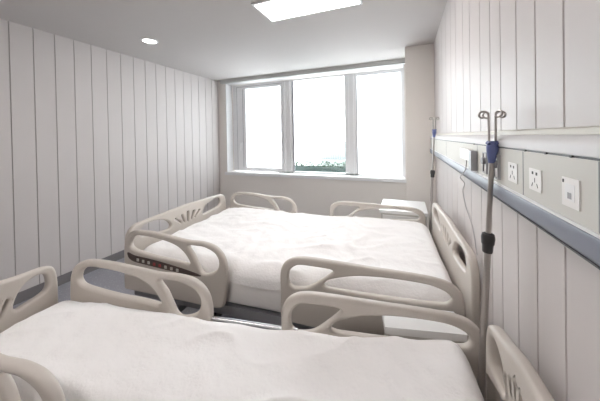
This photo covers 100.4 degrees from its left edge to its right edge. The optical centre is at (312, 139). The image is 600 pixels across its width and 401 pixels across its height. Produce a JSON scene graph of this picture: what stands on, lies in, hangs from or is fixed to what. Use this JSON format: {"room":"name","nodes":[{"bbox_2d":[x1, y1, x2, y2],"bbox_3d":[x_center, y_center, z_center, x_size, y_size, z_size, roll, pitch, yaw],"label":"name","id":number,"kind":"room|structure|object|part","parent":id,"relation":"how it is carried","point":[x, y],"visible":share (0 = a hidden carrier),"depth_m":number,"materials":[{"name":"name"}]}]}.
{"room":"hospital room","nodes":[
{"label":"hospital room","id":0,"kind":"room"},
{"bbox_2d":[0,19,219,292],"bbox_3d":[-2.835,0.221,2.237,0.100,2.600,5.623,-1,1,20],"label":"wall","id":1,"kind":"structure","parent":0,"point":[96,143],"depth_m":2.84,"materials":[{"name":"grey"}]},
{"bbox_2d":[13,250,123,305],"bbox_3d":[-2.760,1.473,2.228,0.014,0.095,5.595,-1,1,20],"label":"baseboard","id":2,"kind":"structure","parent":1,"relation":"attached to","point":[26,294],"depth_m":2.58,"materials":[{"name":"grey"}]},
{"bbox_2d":[13,258,272,329],"bbox_3d":[-0.982,1.544,1.679,3.927,0.100,6.023,-1,1,20],"label":"floor","id":3,"kind":"structure","parent":0,"point":[108,279],"depth_m":2.58,"materials":[{"name":"plastic"}]},
{"bbox_2d":[0,259,554,400],"bbox_3d":[-0.401,1.036,0.901,2.053,0.910,0.610,-1,1,12],"label":"hospital bed","id":4,"kind":"object","parent":3,"relation":"on","point":[510,375],"visible":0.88,"depth_m":1.02,"materials":[{"name":"beige plastic"}]},
{"bbox_3d":[-1.390,0.877,1.059,0.038,0.500,0.510,-1,1,12],"label":"footboard","id":5,"kind":"part","parent":4,"relation":"part of","materials":[{"name":"beige plastic"}]},
{"bbox_3d":[-1.051,0.847,0.779,0.713,0.427,0.036,-1,1,12],"label":"rail","id":6,"kind":"part","parent":4,"relation":"part of","materials":[{"name":"beige plastic"}]},
{"bbox_3d":[-0.879,0.840,1.254,0.842,0.427,0.036,-1,1,12],"label":"rail","id":7,"kind":"part","parent":4,"relation":"part of","materials":[{"name":"beige plastic"}]},
{"bbox_3d":[0.253,0.838,1.013,0.796,0.376,0.036,-1,1,12],"label":"rail","id":8,"kind":"part","parent":4,"relation":"part of","materials":[{"name":"beige plastic"}]},
{"bbox_2d":[477,110,506,397],"bbox_3d":[0.597,0.495,0.842,0.093,1.180,0.069,0,1,45],"label":"pole","id":9,"kind":"object","parent":4,"relation":"attached to","point":[488,239],"visible":1,"depth_m":0.83,"materials":[{"name":"silver metal"}]},
{"bbox_3d":[0.588,0.346,0.838,0.041,0.067,0.041,-1,1,20],"label":"clamp knob","id":10,"kind":"part","parent":9,"relation":"part of","materials":[{"name":"grey plastic"}]},
{"bbox_3d":[0.545,0.832,0.645,0.038,0.530,0.346,-1,1,12],"label":"headboard","id":11,"kind":"part","parent":4,"relation":"part of","materials":[{"name":"beige plastic"}]},
{"bbox_3d":[-0.408,0.965,0.900,1.860,0.153,0.429,-1,1,12],"label":"mattress","id":12,"kind":"object","parent":4,"relation":"on","visible":0},
{"bbox_2d":[0,300,483,400],"bbox_3d":[-0.408,0.800,0.898,1.900,0.170,0.452,-1,1,12],"label":"duvet","id":13,"kind":"object","parent":12,"relation":"on","point":[95,351],"visible":1,"depth_m":0.86,"materials":[{"name":"white fabric"}]},
{"bbox_2d":[124,192,480,342],"bbox_3d":[-0.123,1.014,2.054,2.255,0.925,1.277,-1,1,17],"label":"hospital bed","id":14,"kind":"object","parent":3,"relation":"on","point":[464,289],"visible":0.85,"depth_m":1.54,"materials":[{"name":"beige plastic"}]},
{"bbox_3d":[-1.190,0.862,2.364,0.038,0.500,1.161,-1,1,17],"label":"footboard","id":15,"kind":"part","parent":14,"relation":"part of","materials":[{"name":"beige plastic"}]},
{"bbox_3d":[-0.925,0.837,1.651,0.842,0.427,0.036,-1,1,17],"label":"rail","id":16,"kind":"part","parent":14,"relation":"part of","materials":[{"name":"beige plastic"}]},
{"bbox_3d":[-0.137,1.286,2.062,1.755,0.060,1.027,-1,1,17],"label":"frame","id":17,"kind":"part","parent":14,"relation":"part of","materials":[{"name":"grey plastic"}]},
{"bbox_3d":[-0.116,1.081,2.053,2.145,0.070,1.157,-1,1,17],"label":"bed frame","id":18,"kind":"part","parent":14,"relation":"part of","materials":[{"name":"grey"}]},
{"bbox_2d":[227,280,280,311],"bbox_3d":[-0.126,0.950,2.054,2.090,0.153,1.155,-1,1,17],"label":"mattress","id":19,"kind":"object","parent":14,"relation":"on","point":[267,299],"visible":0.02,"depth_m":1.52,"materials":[{"name":"white fabric"}]},
{"bbox_2d":[144,208,451,301],"bbox_3d":[-0.126,0.805,2.041,2.132,0.130,1.204,-1,1,17],"label":"duvet","id":20,"kind":"object","parent":19,"relation":"on","point":[256,244],"visible":0.86,"depth_m":1.78,"materials":[{"name":"white fabric"}]},
{"bbox_3d":[-0.572,0.820,2.826,0.842,0.427,0.036,-1,1,17],"label":"rail","id":21,"kind":"part","parent":14,"relation":"part of","materials":[{"name":"beige plastic"}]},
{"bbox_3d":[0.264,0.835,1.295,0.932,0.376,0.036,-1,1,17],"label":"rail","id":22,"kind":"part","parent":14,"relation":"part of","materials":[{"name":"beige plastic"}]},
{"bbox_3d":[0.616,0.818,2.470,0.932,0.376,0.036,-1,1,17],"label":"rail","id":23,"kind":"part","parent":14,"relation":"part of","materials":[{"name":"beige plastic"}]},
{"bbox_2d":[429,117,438,233],"bbox_3d":[1.105,0.431,2.286,0.096,1.264,0.069,0,1,45],"label":"pole","id":24,"kind":"object","parent":14,"relation":"attached to","point":[432,172],"visible":0.98,"depth_m":2.27,"materials":[{"name":"silver metal"}]},
{"bbox_3d":[1.095,0.315,2.282,0.041,0.067,0.041,-1,1,20],"label":"clamp knob","id":25,"kind":"part","parent":24,"relation":"part of","materials":[{"name":"grey plastic"}]},
{"bbox_3d":[0.924,0.808,1.698,0.038,0.545,1.125,-1,1,17],"label":"headboard","id":26,"kind":"part","parent":14,"relation":"part of","materials":[{"name":"beige plastic"}]},
{"bbox_2d":[379,199,427,226],"bbox_3d":[0.981,1.084,2.697,0.455,0.735,0.472,-1,1,20],"label":"base cabinet","id":27,"kind":"object","parent":3,"relation":"on","point":[385,213],"visible":0.09,"depth_m":2.54,"materials":[{"name":"grey"}]},
{"bbox_3d":[0.901,0.829,2.489,0.395,0.120,0.014,-1,1,20],"label":"drawer","id":28,"kind":"part","parent":27,"relation":"part of","materials":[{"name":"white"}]},
{"bbox_2d":[382,310,466,342],"bbox_3d":[0.476,1.129,1.088,0.320,0.690,0.148,-1,1,9],"label":"base cabinet","id":29,"kind":"object","parent":3,"relation":"on","point":[404,327],"visible":0.14,"depth_m":1.04,"materials":[{"name":"grey"}]},
{"bbox_2d":[0,0,446,80],"bbox_3d":[-1.029,-1.155,1.655,3.927,0.100,6.023,-1,1,20],"label":"ceiling","id":30,"kind":"structure","parent":0,"point":[216,40],"depth_m":2.57,"materials":[{"name":"paint"}]},
{"bbox_2d":[140,38,158,43],"bbox_3d":[-1.822,-1.096,2.790,0.170,0.010,0.170,-1,1,20],"label":"recessed light","id":31,"kind":"object","parent":30,"relation":"in","point":[146,40],"visible":1,"depth_m":2.77,"materials":[{"name":"white plastic"}]},
{"bbox_2d":[251,0,362,21],"bbox_3d":[-0.045,-1.120,2.065,0.856,0.012,0.340,-1,1,20],"label":"recessed light","id":32,"kind":"object","parent":30,"relation":"in","point":[274,10],"visible":1,"depth_m":2.11,"materials":[{"name":"white plastic"}]},
{"bbox_2d":[218,64,406,217],"bbox_3d":[-0.018,0.154,4.336,3.927,2.600,0.270,-1,1,20],"label":"wall","id":33,"kind":"structure","parent":0,"point":[310,196],"depth_m":4.25,"materials":[{"name":"paint"}]},
{"bbox_2d":[219,58,404,83],"bbox_3d":[-0.207,-1.109,4.197,3.293,0.065,0.085,-1,1,20],"label":"trim","id":34,"kind":"structure","parent":33,"relation":"attached to","point":[395,61],"depth_m":4.05,"materials":[{"name":"grey"}]},
{"bbox_2d":[225,64,405,178],"bbox_3d":[-0.123,-0.217,4.316,3.215,1.745,0.170,-1,1,20],"label":"trim","id":35,"kind":"structure","parent":33,"relation":"attached to","point":[229,128],"depth_m":4.79,"materials":[{"name":"white"}]},
{"bbox_2d":[225,171,405,182],"bbox_3d":[-0.124,0.633,4.314,3.261,0.050,0.200,-1,1,20],"label":"trim","id":36,"kind":"structure","parent":33,"relation":"attached to","point":[243,173],"depth_m":4.14,"materials":[{"name":"white paint"}]},
{"bbox_2d":[232,68,404,176],"bbox_3d":[-0.087,-0.236,4.413,3.191,1.685,0.146,-1,1,20],"label":"window","id":37,"kind":"structure","parent":33,"relation":"in","point":[263,113],"depth_m":4.16,"materials":[{"name":"white glass"}]},
{"bbox_3d":[-0.918,-0.217,4.760,0.755,1.515,0.006,-1,1,20],"label":"frosted pane","id":38,"kind":"part","parent":37,"relation":"part of","materials":[{"name":"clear glass"}]},
{"bbox_3d":[1.060,-0.243,4.027,0.695,1.618,0.006,-1,1,20],"label":"frosted pane","id":39,"kind":"part","parent":37,"relation":"part of","materials":[{"name":"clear glass"}]},
{"bbox_2d":[294,77,391,176],"bbox_3d":[1.053,0.685,9.986,5.800,7.800,1.760,-1,1,20],"label":"sky","id":40,"kind":"structure","parent":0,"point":[319,105],"depth_m":10.73,"materials":[{"name":"grey"}]},
{"bbox_3d":[0.891,0.499,9.296,1.320,0.630,0.360,-1,1,20],"label":"terrace railing","id":41,"kind":"part","parent":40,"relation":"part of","materials":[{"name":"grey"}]},
{"bbox_2d":[405,43,435,235],"bbox_3d":[1.431,0.137,3.358,0.329,2.600,0.558,-1,1,20],"label":"wall column","id":42,"kind":"structure","parent":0,"point":[419,60],"depth_m":3.09,"materials":[{"name":"paint"}]},
{"bbox_2d":[434,0,599,400],"bbox_3d":[0.754,0.171,0.909,0.100,2.600,5.623,-1,1,20],"label":"wall","id":43,"kind":"structure","parent":0,"point":[536,62],"depth_m":0.74,"materials":[{"name":"grey"}]},
{"bbox_2d":[430,126,599,269],"bbox_3d":[0.667,0.083,0.907,0.058,0.228,4.562,-1,1,20],"label":"wall panel","id":44,"kind":"object","parent":43,"relation":"attached to","point":[570,152],"depth_m":0.54,"materials":[{"name":"white plastic"}]},
{"bbox_2d":[460,148,477,254],"bbox_3d":[0.805,0.314,1.303,0.071,0.538,0.513,-1,1,20],"label":"handset","id":45,"kind":"object","parent":44,"relation":"attached to","point":[470,155],"visible":1,"depth_m":1.17,"materials":[{"name":"white plastic"}]},
{"bbox_2d":[481,152,488,173],"bbox_3d":[0.650,0.089,0.947,0.016,0.080,0.047,-1,1,20],"label":"outlet","id":46,"kind":"object","parent":44,"relation":"attached to","point":[484,160],"visible":0.9,"depth_m":0.94,"materials":[{"name":"grey plastic"}]},
{"bbox_2d":[493,154,500,179],"bbox_3d":[0.606,0.091,0.830,0.016,0.080,0.045,-1,1,20],"label":"outlet","id":47,"kind":"object","parent":44,"relation":"attached to","point":[497,165],"visible":0.88,"depth_m":0.81,"materials":[{"name":"grey plastic"}]},
{"bbox_2d":[508,162,517,183],"bbox_3d":[0.570,0.095,0.712,0.003,0.054,0.063,-1,1,20],"label":"wall socket","id":48,"kind":"object","parent":44,"relation":"attached to","point":[512,167],"visible":1,"depth_m":0.70,"materials":[{"name":"white plastic"}]},
{"bbox_2d":[430,134,599,158],"bbox_3d":[0.667,0.004,0.906,0.053,0.037,4.562,-1,1,20],"label":"light","id":49,"kind":"object","parent":44,"relation":"on","point":[550,146],"depth_m":0.58,"materials":[{"name":"white plastic"}]},
{"bbox_3d":[0.670,0.095,0.906,0.050,0.136,4.562,-1,1,20],"label":"panel","id":50,"kind":"part","parent":44,"relation":"part of","materials":[{"name":"white"}]},
{"bbox_2d":[529,168,541,192],"bbox_3d":[0.524,0.096,0.589,0.003,0.051,0.058,-1,1,20],"label":"wall socket","id":51,"kind":"object","parent":44,"relation":"attached to","point":[535,176],"visible":1,"depth_m":0.59,"materials":[{"name":"white plastic"}]},
{"bbox_2d":[562,176,580,210],"bbox_3d":[0.478,0.100,0.463,0.003,0.054,0.051,-1,1,20],"label":"wall socket","id":52,"kind":"object","parent":44,"relation":"attached to","point":[571,188],"visible":1,"depth_m":0.46,"materials":[{"name":"white plastic"}]},
{"label":"outside","id":53,"kind":"structure","parent":0,"visible":0},
{"bbox_3d":[1.548,4.658,6.563,11.000,0.100,4.750,-1,1,20],"label":"ground","id":54,"kind":"structure","parent":53,"visible":0},
{"bbox_2d":[279,159,364,175],"bbox_3d":[0.148,0.550,4.691,1.764,0.396,0.278,-1,1,20],"label":"hedge","id":55,"kind":"object","parent":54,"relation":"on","point":[341,169],"visible":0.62,"depth_m":4.64,"materials":[{"name":"green plant"}]}
]}

